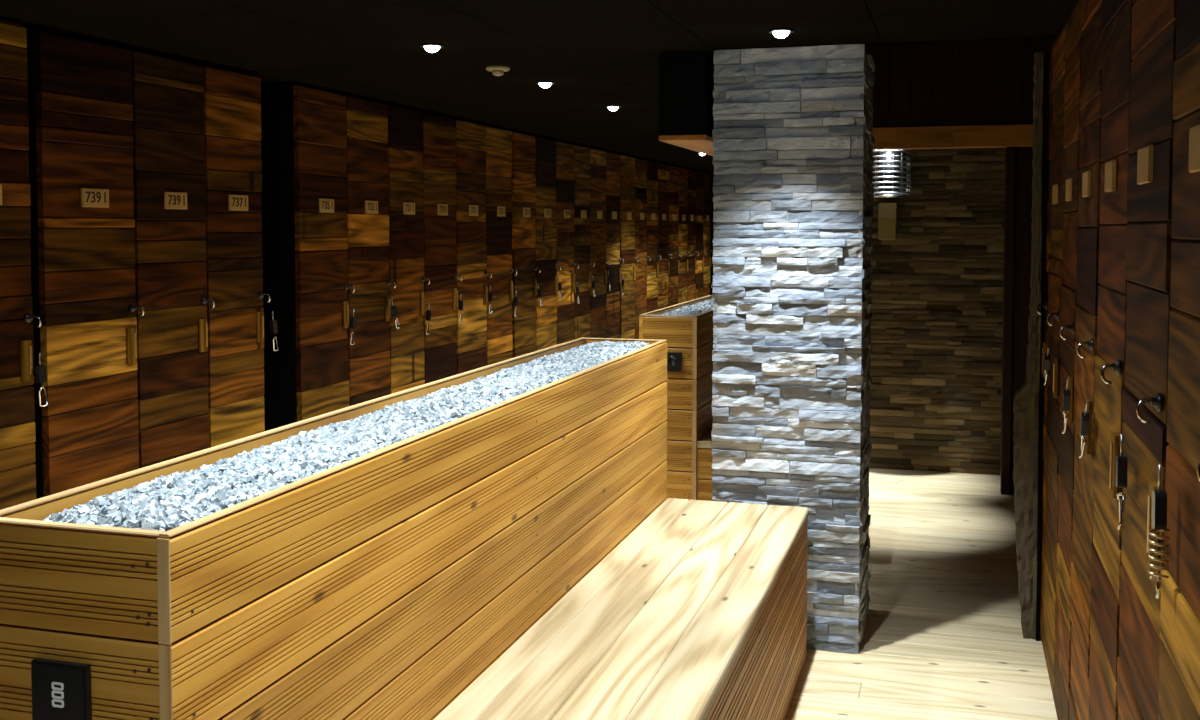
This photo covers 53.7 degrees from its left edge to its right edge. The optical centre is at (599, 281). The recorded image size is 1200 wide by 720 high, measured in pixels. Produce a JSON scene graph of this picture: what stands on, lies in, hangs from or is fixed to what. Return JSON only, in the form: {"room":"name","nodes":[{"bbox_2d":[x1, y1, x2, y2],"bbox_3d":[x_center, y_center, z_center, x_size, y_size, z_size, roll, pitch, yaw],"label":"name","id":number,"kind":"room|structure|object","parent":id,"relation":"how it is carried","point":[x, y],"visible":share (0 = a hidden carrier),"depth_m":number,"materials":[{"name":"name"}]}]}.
{"room":"changing room","nodes":[
{"label":"changing room","id":0,"kind":"room"},
{"bbox_2d":[0,0,1078,172],"bbox_3d":[0.532,-1.171,6.156,4.260,0.510,15.510,1,3,17],"label":"ceiling","id":1,"kind":"structure","parent":0,"point":[597,54],"depth_m":3.91,"materials":[{"name":"black paint"}]},
{"bbox_2d":[420,43,444,52],"bbox_3d":[-0.583,-0.808,4.113,0.086,0.027,0.086,1,3,17],"label":"recessed light","id":2,"kind":"object","parent":1,"relation":"in","point":[430,47],"visible":1,"depth_m":4.09,"materials":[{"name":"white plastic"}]},
{"bbox_2d":[486,65,509,75],"bbox_3d":[-0.403,-0.830,4.679,0.096,0.034,0.096,1,3,17],"label":"smoke detector","id":3,"kind":"object","parent":1,"relation":"attached to","point":[497,70],"visible":1,"depth_m":4.66,"materials":[{"name":"beige plastic"}]},
{"bbox_2d":[536,81,554,87],"bbox_3d":[-0.239,-0.857,5.164,0.086,0.027,0.086,1,3,17],"label":"recessed light","id":4,"kind":"object","parent":1,"relation":"in","point":[545,84],"visible":1,"depth_m":5.14,"materials":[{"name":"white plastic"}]},
{"bbox_2d":[605,105,620,110],"bbox_3d":[0.069,-0.904,6.191,0.086,0.027,0.086,1,3,17],"label":"recessed light","id":5,"kind":"object","parent":1,"relation":"in","point":[611,107],"visible":1,"depth_m":6.17,"materials":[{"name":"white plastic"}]},
{"bbox_2d":[659,51,714,155],"bbox_3d":[0.755,-0.739,5.800,0.173,0.317,3.200,1,3,17],"label":"ceiling bulkhead","id":6,"kind":"object","parent":1,"relation":"attached to","point":[686,79],"visible":0.39,"depth_m":4.27,"materials":[{"name":"black paint"}]},
{"bbox_2d":[768,28,793,37],"bbox_3d":[0.581,-0.794,3.799,0.086,0.027,0.086,1,3,17],"label":"recessed light","id":7,"kind":"object","parent":1,"relation":"in","point":[778,32],"visible":1,"depth_m":3.78,"materials":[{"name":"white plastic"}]},
{"bbox_2d":[707,172,715,296],"bbox_3d":[1.718,-0.492,13.883,2.080,2.700,0.100,1,3,17],"label":"wall","id":8,"kind":"structure","parent":0,"point":[711,173],"depth_m":13.95,"materials":[{"name":"black paint"}]},
{"bbox_2d":[785,468,1057,719],"bbox_3d":[0.579,1.223,6.355,4.198,0.030,15.585,1,3,17],"label":"floor","id":9,"kind":"structure","parent":0,"point":[943,639],"depth_m":4.52,"materials":[{"name":"beige wood"}]},
{"bbox_2d":[0,20,40,509],"bbox_3d":[-2.028,0.279,3.545,0.539,2.116,0.393,1,3,17],"label":"locker","id":10,"kind":"object","parent":9,"relation":"on","point":[17,400],"visible":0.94,"depth_m":3.59,"materials":[{"name":"brown wood"}]},
{"bbox_2d":[34,353,47,406],"bbox_3d":[-1.726,0.305,3.662,0.016,0.169,0.041,1,3,17],"label":"key","id":11,"kind":"object","parent":10,"relation":"hanging from","point":[40,370],"visible":1,"depth_m":3.65,"materials":[{"name":"black plastic"}]},
{"bbox_2d":[24,31,143,498],"bbox_3d":[-1.895,0.262,3.989,0.539,2.108,0.432,1,3,17],"label":"locker","id":12,"kind":"object","parent":9,"relation":"on","point":[80,101],"visible":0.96,"depth_m":3.86,"materials":[{"name":"brown wood"}]},
{"bbox_2d":[129,51,214,468],"bbox_3d":[-1.774,0.243,4.394,0.539,2.108,0.401,1,3,17],"label":"locker","id":13,"kind":"object","parent":9,"relation":"on","point":[169,178],"visible":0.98,"depth_m":4.29,"materials":[{"name":"brown wood"}]},
{"bbox_2d":[200,66,269,447],"bbox_3d":[-1.660,0.226,4.772,0.539,2.108,0.375,1,3,17],"label":"locker","id":14,"kind":"object","parent":9,"relation":"on","point":[232,100],"visible":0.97,"depth_m":4.67,"materials":[{"name":"brown wood"}]},
{"bbox_2d":[270,311,278,350],"bbox_3d":[-1.350,0.207,4.914,0.016,0.168,0.046,1,3,17],"label":"key","id":15,"kind":"object","parent":14,"relation":"attached to","point":[273,323],"visible":1,"depth_m":4.90,"materials":[{"name":"black plastic"}]},
{"bbox_2d":[259,85,354,430],"bbox_3d":[-1.464,0.195,5.428,0.539,2.109,0.430,1,3,17],"label":"locker","id":16,"kind":"object","parent":9,"relation":"on","point":[303,141],"visible":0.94,"depth_m":5.20,"materials":[{"name":"brown wood"}]},
{"bbox_2d":[350,309,355,344],"bbox_3d":[-1.159,0.212,5.553,0.016,0.169,0.041,1,3,17],"label":"key","id":17,"kind":"object","parent":16,"relation":"attached to","point":[352,319],"visible":1,"depth_m":5.54,"materials":[{"name":"black plastic"}]},
{"bbox_2d":[0,337,666,719],"bbox_3d":[-0.315,0.816,2.961,0.321,1.098,2.806,1,3,17],"label":"wooden planter","id":18,"kind":"object","parent":9,"relation":"on","point":[380,584],"visible":0.7,"depth_m":2.07,"materials":[{"name":"brown wood"}]},
{"bbox_2d":[31,658,91,719],"bbox_3d":[-0.731,0.558,1.606,0.090,0.086,0.011,1,3,17],"label":"electrical plate","id":19,"kind":"object","parent":18,"relation":"attached to","point":[61,690],"visible":1,"depth_m":1.60,"materials":[{"name":"black plastic"}]},
{"bbox_2d":[42,340,649,530],"bbox_3d":[-0.315,0.294,2.939,0.292,0.059,2.768,1,3,17],"label":"gravel","id":20,"kind":"object","parent":18,"relation":"on","point":[164,503],"visible":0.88,"depth_m":2.17,"materials":[{"name":"white gravel"}]},
{"bbox_2d":[343,96,395,405],"bbox_3d":[-1.340,0.176,5.840,0.539,2.109,0.419,1,3,17],"label":"locker","id":21,"kind":"object","parent":9,"relation":"on","point":[368,249],"visible":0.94,"depth_m":5.75,"materials":[{"name":"brown wood"}]},
{"bbox_2d":[391,299,399,328],"bbox_3d":[-1.032,0.165,5.975,0.016,0.156,0.082,1,3,17],"label":"key","id":22,"kind":"object","parent":21,"relation":"hanging from","point":[393,307],"visible":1,"depth_m":5.96,"materials":[{"name":"black plastic"}]},
{"bbox_2d":[385,105,429,393],"bbox_3d":[-1.221,0.158,6.238,0.539,2.109,0.399,1,3,17],"label":"locker","id":23,"kind":"object","parent":9,"relation":"on","point":[405,126],"visible":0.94,"depth_m":6.14,"materials":[{"name":"brown wood"}]},
{"bbox_2d":[425,303,430,334],"bbox_3d":[-0.921,0.202,6.348,0.016,0.168,0.048,1,3,17],"label":"key","id":24,"kind":"object","parent":23,"relation":"attached to","point":[428,312],"visible":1,"depth_m":6.34,"materials":[{"name":"black plastic"}]},
{"bbox_2d":[421,113,461,383],"bbox_3d":[-1.100,0.139,6.640,0.539,2.109,0.427,1,3,17],"label":"locker","id":25,"kind":"object","parent":9,"relation":"on","point":[439,132],"visible":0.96,"depth_m":6.54,"materials":[{"name":"brown wood"}]},
{"bbox_2d":[458,294,462,323],"bbox_3d":[-0.795,0.156,6.768,0.016,0.170,0.034,1,3,17],"label":"key","id":26,"kind":"object","parent":25,"relation":"attached to","point":[460,303],"visible":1,"depth_m":6.76,"materials":[{"name":"black plastic"}]},
{"bbox_2d":[452,120,491,373],"bbox_3d":[-0.974,0.119,7.062,0.539,2.109,0.441,1,3,17],"label":"locker","id":27,"kind":"object","parent":9,"relation":"on","point":[471,246],"visible":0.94,"depth_m":6.96,"materials":[{"name":"brown wood"}]},
{"bbox_2d":[488,286,491,313],"bbox_3d":[-0.666,0.111,7.195,0.016,0.170,0.032,1,3,17],"label":"key","id":28,"kind":"object","parent":27,"relation":"attached to","point":[490,292],"visible":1,"depth_m":7.18,"materials":[{"name":"black plastic"}]},
{"bbox_2d":[483,126,516,364],"bbox_3d":[-0.847,0.100,7.486,0.539,2.109,0.431,1,3,17],"label":"locker","id":29,"kind":"object","parent":9,"relation":"on","point":[498,151],"visible":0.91,"depth_m":7.40,"materials":[{"name":"brown wood"}]},
{"bbox_2d":[514,297,517,316],"bbox_3d":[-0.541,0.143,7.615,0.016,0.170,0.034,1,3,17],"label":"key","id":30,"kind":"object","parent":29,"relation":"attached to","point":[515,298],"visible":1,"depth_m":7.60,"materials":[{"name":"black plastic"}]},
{"bbox_2d":[509,132,540,357],"bbox_3d":[-0.714,0.079,7.927,0.539,2.109,0.407,1,3,17],"label":"locker","id":31,"kind":"object","parent":9,"relation":"on","point":[523,153],"visible":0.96,"depth_m":7.82,"materials":[{"name":"brown wood"}]},
{"bbox_2d":[537,286,542,305],"bbox_3d":[-0.408,0.093,8.057,0.016,0.155,0.084,1,3,17],"label":"key","id":32,"kind":"object","parent":31,"relation":"hanging from","point":[538,290],"visible":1,"depth_m":8.04,"materials":[{"name":"silver plastic"}]},
{"bbox_2d":[535,137,560,350],"bbox_3d":[-0.592,0.060,8.335,0.539,2.109,0.431,1,3,17],"label":"locker","id":33,"kind":"object","parent":9,"relation":"on","point":[546,149],"visible":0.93,"depth_m":8.24,"materials":[{"name":"brown wood"}]},
{"bbox_2d":[558,277,561,299],"bbox_3d":[-0.284,0.052,8.470,0.016,0.168,0.051,1,3,17],"label":"key","id":34,"kind":"object","parent":33,"relation":"attached to","point":[559,283],"visible":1,"depth_m":8.45,"materials":[{"name":"black plastic"}]},
{"bbox_2d":[554,141,578,344],"bbox_3d":[-0.470,0.042,8.743,0.539,2.109,0.408,1,3,17],"label":"locker","id":35,"kind":"object","parent":9,"relation":"on","point":[565,183],"visible":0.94,"depth_m":8.65,"materials":[{"name":"brown wood"}]},
{"bbox_2d":[576,285,579,303],"bbox_3d":[-0.165,0.085,8.871,0.016,0.165,0.060,1,3,17],"label":"key","id":36,"kind":"object","parent":35,"relation":"attached to","point":[577,287],"visible":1,"depth_m":8.85,"materials":[{"name":"silver plastic"}]},
{"bbox_2d":[571,145,594,339],"bbox_3d":[-0.353,0.024,9.133,0.539,2.109,0.395,1,3,17],"label":"locker","id":37,"kind":"object","parent":9,"relation":"on","point":[582,172],"visible":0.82,"depth_m":9.04,"materials":[{"name":"brown wood"}]},
{"bbox_2d":[592,276,595,296],"bbox_3d":[-0.049,0.039,9.256,0.016,0.164,0.062,1,3,17],"label":"key","id":38,"kind":"object","parent":37,"relation":"attached to","point":[593,282],"visible":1,"depth_m":9.25,"materials":[{"name":"black plastic"}]},
{"bbox_2d":[587,148,609,339],"bbox_3d":[-0.232,0.005,9.536,0.539,2.109,0.432,1,3,17],"label":"locker","id":39,"kind":"object","parent":9,"relation":"on","point":[597,236],"visible":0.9,"depth_m":9.44,"materials":[{"name":"brown wood"}]},
{"bbox_2d":[607,271,610,289],"bbox_3d":[0.078,-0.005,9.677,0.016,0.159,0.076,1,3,17],"label":"key","id":40,"kind":"object","parent":39,"relation":"hanging from","point":[608,276],"visible":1,"depth_m":9.66,"materials":[{"name":"black plastic"}]},
{"bbox_2d":[606,152,623,340],"bbox_3d":[-0.109,-0.014,9.946,0.539,2.109,0.411,1,3,17],"label":"locker","id":41,"kind":"object","parent":9,"relation":"on","point":[612,160],"visible":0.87,"depth_m":9.86,"materials":[{"name":"brown wood"}]},
{"bbox_2d":[434,498,808,719],"bbox_3d":[0.067,1.109,2.806,0.505,0.527,2.910,1,3,17],"label":"bench","id":42,"kind":"object","parent":9,"relation":"on","point":[699,612],"visible":1,"depth_m":2.98,"materials":[{"name":"beige wood"}]},
{"bbox_2d":[617,155,638,340],"bbox_3d":[0.025,-0.035,10.393,0.539,2.109,0.456,1,3,17],"label":"locker","id":43,"kind":"object","parent":9,"relation":"on","point":[627,164],"visible":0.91,"depth_m":10.29,"materials":[{"name":"brown wood"}]},
{"bbox_2d":[633,158,650,338],"bbox_3d":[0.152,-0.054,10.817,0.539,2.109,0.417,1,3,17],"label":"locker","id":44,"kind":"object","parent":9,"relation":"on","point":[640,249],"visible":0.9,"depth_m":10.72,"materials":[{"name":"brown wood"}]},
{"bbox_2d":[646,161,660,311],"bbox_3d":[0.273,-0.073,11.221,0.539,2.109,0.413,1,3,17],"label":"locker","id":45,"kind":"object","parent":9,"relation":"on","point":[652,167],"visible":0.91,"depth_m":11.13,"materials":[{"name":"brown wood"}]},
{"bbox_2d":[655,163,671,308],"bbox_3d":[0.398,-0.092,11.638,0.539,2.109,0.444,1,3,17],"label":"locker","id":46,"kind":"object","parent":9,"relation":"on","point":[663,174],"visible":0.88,"depth_m":11.55,"materials":[{"name":"brown wood"}]},
{"bbox_2d":[666,165,681,306],"bbox_3d":[0.526,-0.112,12.065,0.539,2.109,0.434,1,3,17],"label":"locker","id":47,"kind":"object","parent":9,"relation":"on","point":[673,289],"visible":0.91,"depth_m":11.98,"materials":[{"name":"brown wood"}]},
{"bbox_2d":[639,295,714,499],"bbox_3d":[0.539,0.667,6.190,0.272,1.098,1.604,1,3,17],"label":"wooden planter","id":48,"kind":"object","parent":9,"relation":"on","point":[689,391],"visible":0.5,"depth_m":5.41,"materials":[{"name":"brown wood"}]},
{"bbox_2d":[666,352,681,371],"bbox_3d":[0.334,0.366,5.396,0.075,0.086,0.014,1,3,17],"label":"electrical plate","id":49,"kind":"object","parent":48,"relation":"attached to","point":[674,359],"visible":0.82,"depth_m":5.39,"materials":[{"name":"black plastic"}]},
{"bbox_2d":[656,298,713,316],"bbox_3d":[0.538,0.144,6.168,0.242,0.059,1.562,1,3,17],"label":"gravel","id":50,"kind":"object","parent":48,"relation":"on","point":[690,310],"visible":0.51,"depth_m":5.88,"materials":[{"name":"white gravel"}]},
{"bbox_2d":[678,168,690,302],"bbox_3d":[0.650,-0.131,12.480,0.539,2.109,0.419,1,3,17],"label":"locker","id":51,"kind":"object","parent":9,"relation":"on","point":[683,173],"visible":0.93,"depth_m":12.39,"materials":[{"name":"brown wood"}]},
{"bbox_2d":[685,169,698,300],"bbox_3d":[0.769,-0.149,12.876,0.539,2.109,0.395,1,3,17],"label":"locker","id":52,"kind":"object","parent":9,"relation":"on","point":[691,209],"visible":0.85,"depth_m":12.78,"materials":[{"name":"brown wood"}]},
{"bbox_2d":[694,171,706,298],"bbox_3d":[0.888,-0.168,13.273,0.539,2.109,0.422,1,3,17],"label":"locker","id":53,"kind":"object","parent":9,"relation":"on","point":[699,176],"visible":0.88,"depth_m":13.18,"materials":[{"name":"brown wood"}]},
{"bbox_2d":[697,430,712,500],"bbox_3d":[0.906,0.957,6.095,0.492,0.527,1.600,1,3,17],"label":"bench","id":54,"kind":"object","parent":9,"relation":"on","point":[704,445],"visible":0.07,"depth_m":5.39,"materials":[{"name":"brown wood"}]},
{"bbox_2d":[702,173,712,296],"bbox_3d":[1.007,-0.186,13.668,0.539,2.109,0.390,1,3,17],"label":"locker","id":55,"kind":"object","parent":9,"relation":"on","point":[707,177],"visible":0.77,"depth_m":13.57,"materials":[{"name":"brown wood"}]},
{"bbox_2d":[711,44,874,653],"bbox_3d":[0.730,0.232,4.428,0.547,2.128,0.549,1,3,17],"label":"stone pillar","id":56,"kind":"structure","parent":9,"relation":"on","point":[794,141],"depth_m":4.17,"materials":[{"name":"stone"}]},
{"bbox_2d":[865,38,1036,494],"bbox_3d":[1.800,-0.100,6.771,1.266,2.575,0.100,1,3,17],"label":"portal","id":57,"kind":"object","parent":9,"relation":"on","point":[904,104],"visible":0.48,"depth_m":6.61,"materials":[{"name":"brown wood"}]},
{"bbox_2d":[1013,52,1042,639],"bbox_3d":[1.553,0.241,4.306,0.087,2.120,0.088,1,3,17],"label":"stone post","id":58,"kind":"object","parent":9,"relation":"on","point":[1026,399],"visible":1,"depth_m":4.29,"materials":[{"name":"black stone"}]},
{"bbox_2d":[1036,51,1049,640],"bbox_3d":[1.601,0.242,4.294,0.012,2.120,0.105,1,3,17],"label":"board","id":59,"kind":"object","parent":9,"relation":"on","point":[1047,54],"visible":0.77,"depth_m":4.25,"materials":[{"name":"black paint"}]},
{"bbox_2d":[1036,48,1057,645],"bbox_3d":[1.829,0.243,4.290,0.499,2.117,0.473,1,3,17],"label":"locker","id":60,"kind":"object","parent":9,"relation":"on","point":[1049,188],"visible":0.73,"depth_m":4.18,"materials":[{"name":"brown wood"}]},
{"bbox_2d":[1043,24,1065,698],"bbox_3d":[1.689,0.265,3.823,0.499,2.117,0.487,1,3,17],"label":"locker","id":61,"kind":"object","parent":9,"relation":"on","point":[1058,51],"visible":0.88,"depth_m":3.85,"materials":[{"name":"brown wood"}]},
{"bbox_2d":[1043,348,1049,384],"bbox_3d":[1.442,0.275,3.826,0.016,0.132,0.119,1,3,17],"label":"key","id":62,"kind":"object","parent":61,"relation":"attached to","point":[1046,356],"visible":1,"depth_m":3.81,"materials":[{"name":"black plastic"}]},
{"bbox_2d":[1054,0,1087,719],"bbox_3d":[1.550,0.286,3.360,0.499,2.117,0.466,1,3,17],"label":"locker","id":63,"kind":"object","parent":9,"relation":"on","point":[1073,49],"visible":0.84,"depth_m":3.38,"materials":[{"name":"brown wood"}]},
{"bbox_2d":[1069,0,1109,719],"bbox_3d":[1.414,0.307,2.908,0.499,2.117,0.462,1,3,17],"label":"locker","id":64,"kind":"object","parent":9,"relation":"on","point":[1087,284],"visible":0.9,"depth_m":2.93,"materials":[{"name":"brown wood"}]},
{"bbox_2d":[1062,379,1070,433],"bbox_3d":[1.241,0.333,3.154,0.016,0.157,0.081,1,3,17],"label":"key","id":65,"kind":"object","parent":64,"relation":"attached to","point":[1066,393],"visible":1,"depth_m":3.14,"materials":[{"name":"black plastic"}]},
{"bbox_2d":[1089,0,1140,719],"bbox_3d":[1.279,0.328,2.457,0.499,2.117,0.464,1,3,17],"label":"locker","id":66,"kind":"object","parent":9,"relation":"on","point":[1109,377],"visible":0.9,"depth_m":2.49,"materials":[{"name":"brown wood"}]},
{"bbox_2d":[1079,403,1089,457],"bbox_3d":[1.109,0.342,2.715,0.016,0.142,0.108,1,3,17],"label":"key","id":67,"kind":"object","parent":66,"relation":"attached to","point":[1085,419],"visible":1,"depth_m":2.69,"materials":[{"name":"black plastic"}]},
{"bbox_2d":[1116,0,1186,719],"bbox_3d":[1.143,0.349,2.004,0.499,2.117,0.468,1,3,17],"label":"locker","id":68,"kind":"object","parent":9,"relation":"on","point":[1153,33],"visible":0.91,"depth_m":2.02,"materials":[{"name":"brown wood"}]},
{"bbox_2d":[1115,434,1127,529],"bbox_3d":[0.926,0.357,2.104,0.016,0.169,0.041,1,3,17],"label":"key","id":69,"kind":"object","parent":68,"relation":"hanging from","point":[1121,464],"visible":1,"depth_m":2.09,"materials":[{"name":"black plastic"}]},
{"bbox_2d":[1158,0,1199,719],"bbox_3d":[1.005,0.370,1.543,0.499,2.117,0.479,1,3,17],"label":"locker","id":70,"kind":"object","parent":9,"relation":"on","point":[1179,657],"visible":0.98,"depth_m":1.70,"materials":[{"name":"brown wood"}]},
{"bbox_2d":[1148,464,1169,598],"bbox_3d":[0.811,0.362,1.719,0.028,0.194,0.032,1,3,17],"label":"key","id":71,"kind":"object","parent":70,"relation":"attached to","point":[1159,497],"visible":1,"depth_m":1.71,"materials":[{"name":"black plastic"}]},
{"bbox_2d":[869,47,1023,474],"bbox_3d":[1.713,-0.190,7.357,1.860,2.700,0.120,1,3,17],"label":"wall","id":72,"kind":"structure","parent":0,"point":[936,328],"depth_m":7.21,"materials":[{"name":"brown stone"}]},
{"bbox_2d":[878,203,896,239],"bbox_3d":[1.754,-0.367,7.225,0.105,0.225,0.103,1,3,17],"label":"control box","id":73,"kind":"object","parent":72,"relation":"attached to","point":[887,212],"visible":1,"depth_m":7.18,"materials":[{"name":"beige plastic"}]},
{"bbox_2d":[872,149,911,197],"bbox_3d":[1.743,-0.651,7.139,0.274,0.289,0.274,1,3,17],"label":"lamp","id":74,"kind":"object","parent":72,"relation":"attached to","point":[889,162],"visible":0.81,"depth_m":7.08,"materials":[{"name":"metal"}]},
{"bbox_2d":[1036,37,1057,131],"bbox_3d":[2.206,-0.119,5.832,0.040,2.700,2.637,1,3,17],"label":"wall","id":75,"kind":"structure","parent":0,"point":[1044,45],"depth_m":5.98,"materials":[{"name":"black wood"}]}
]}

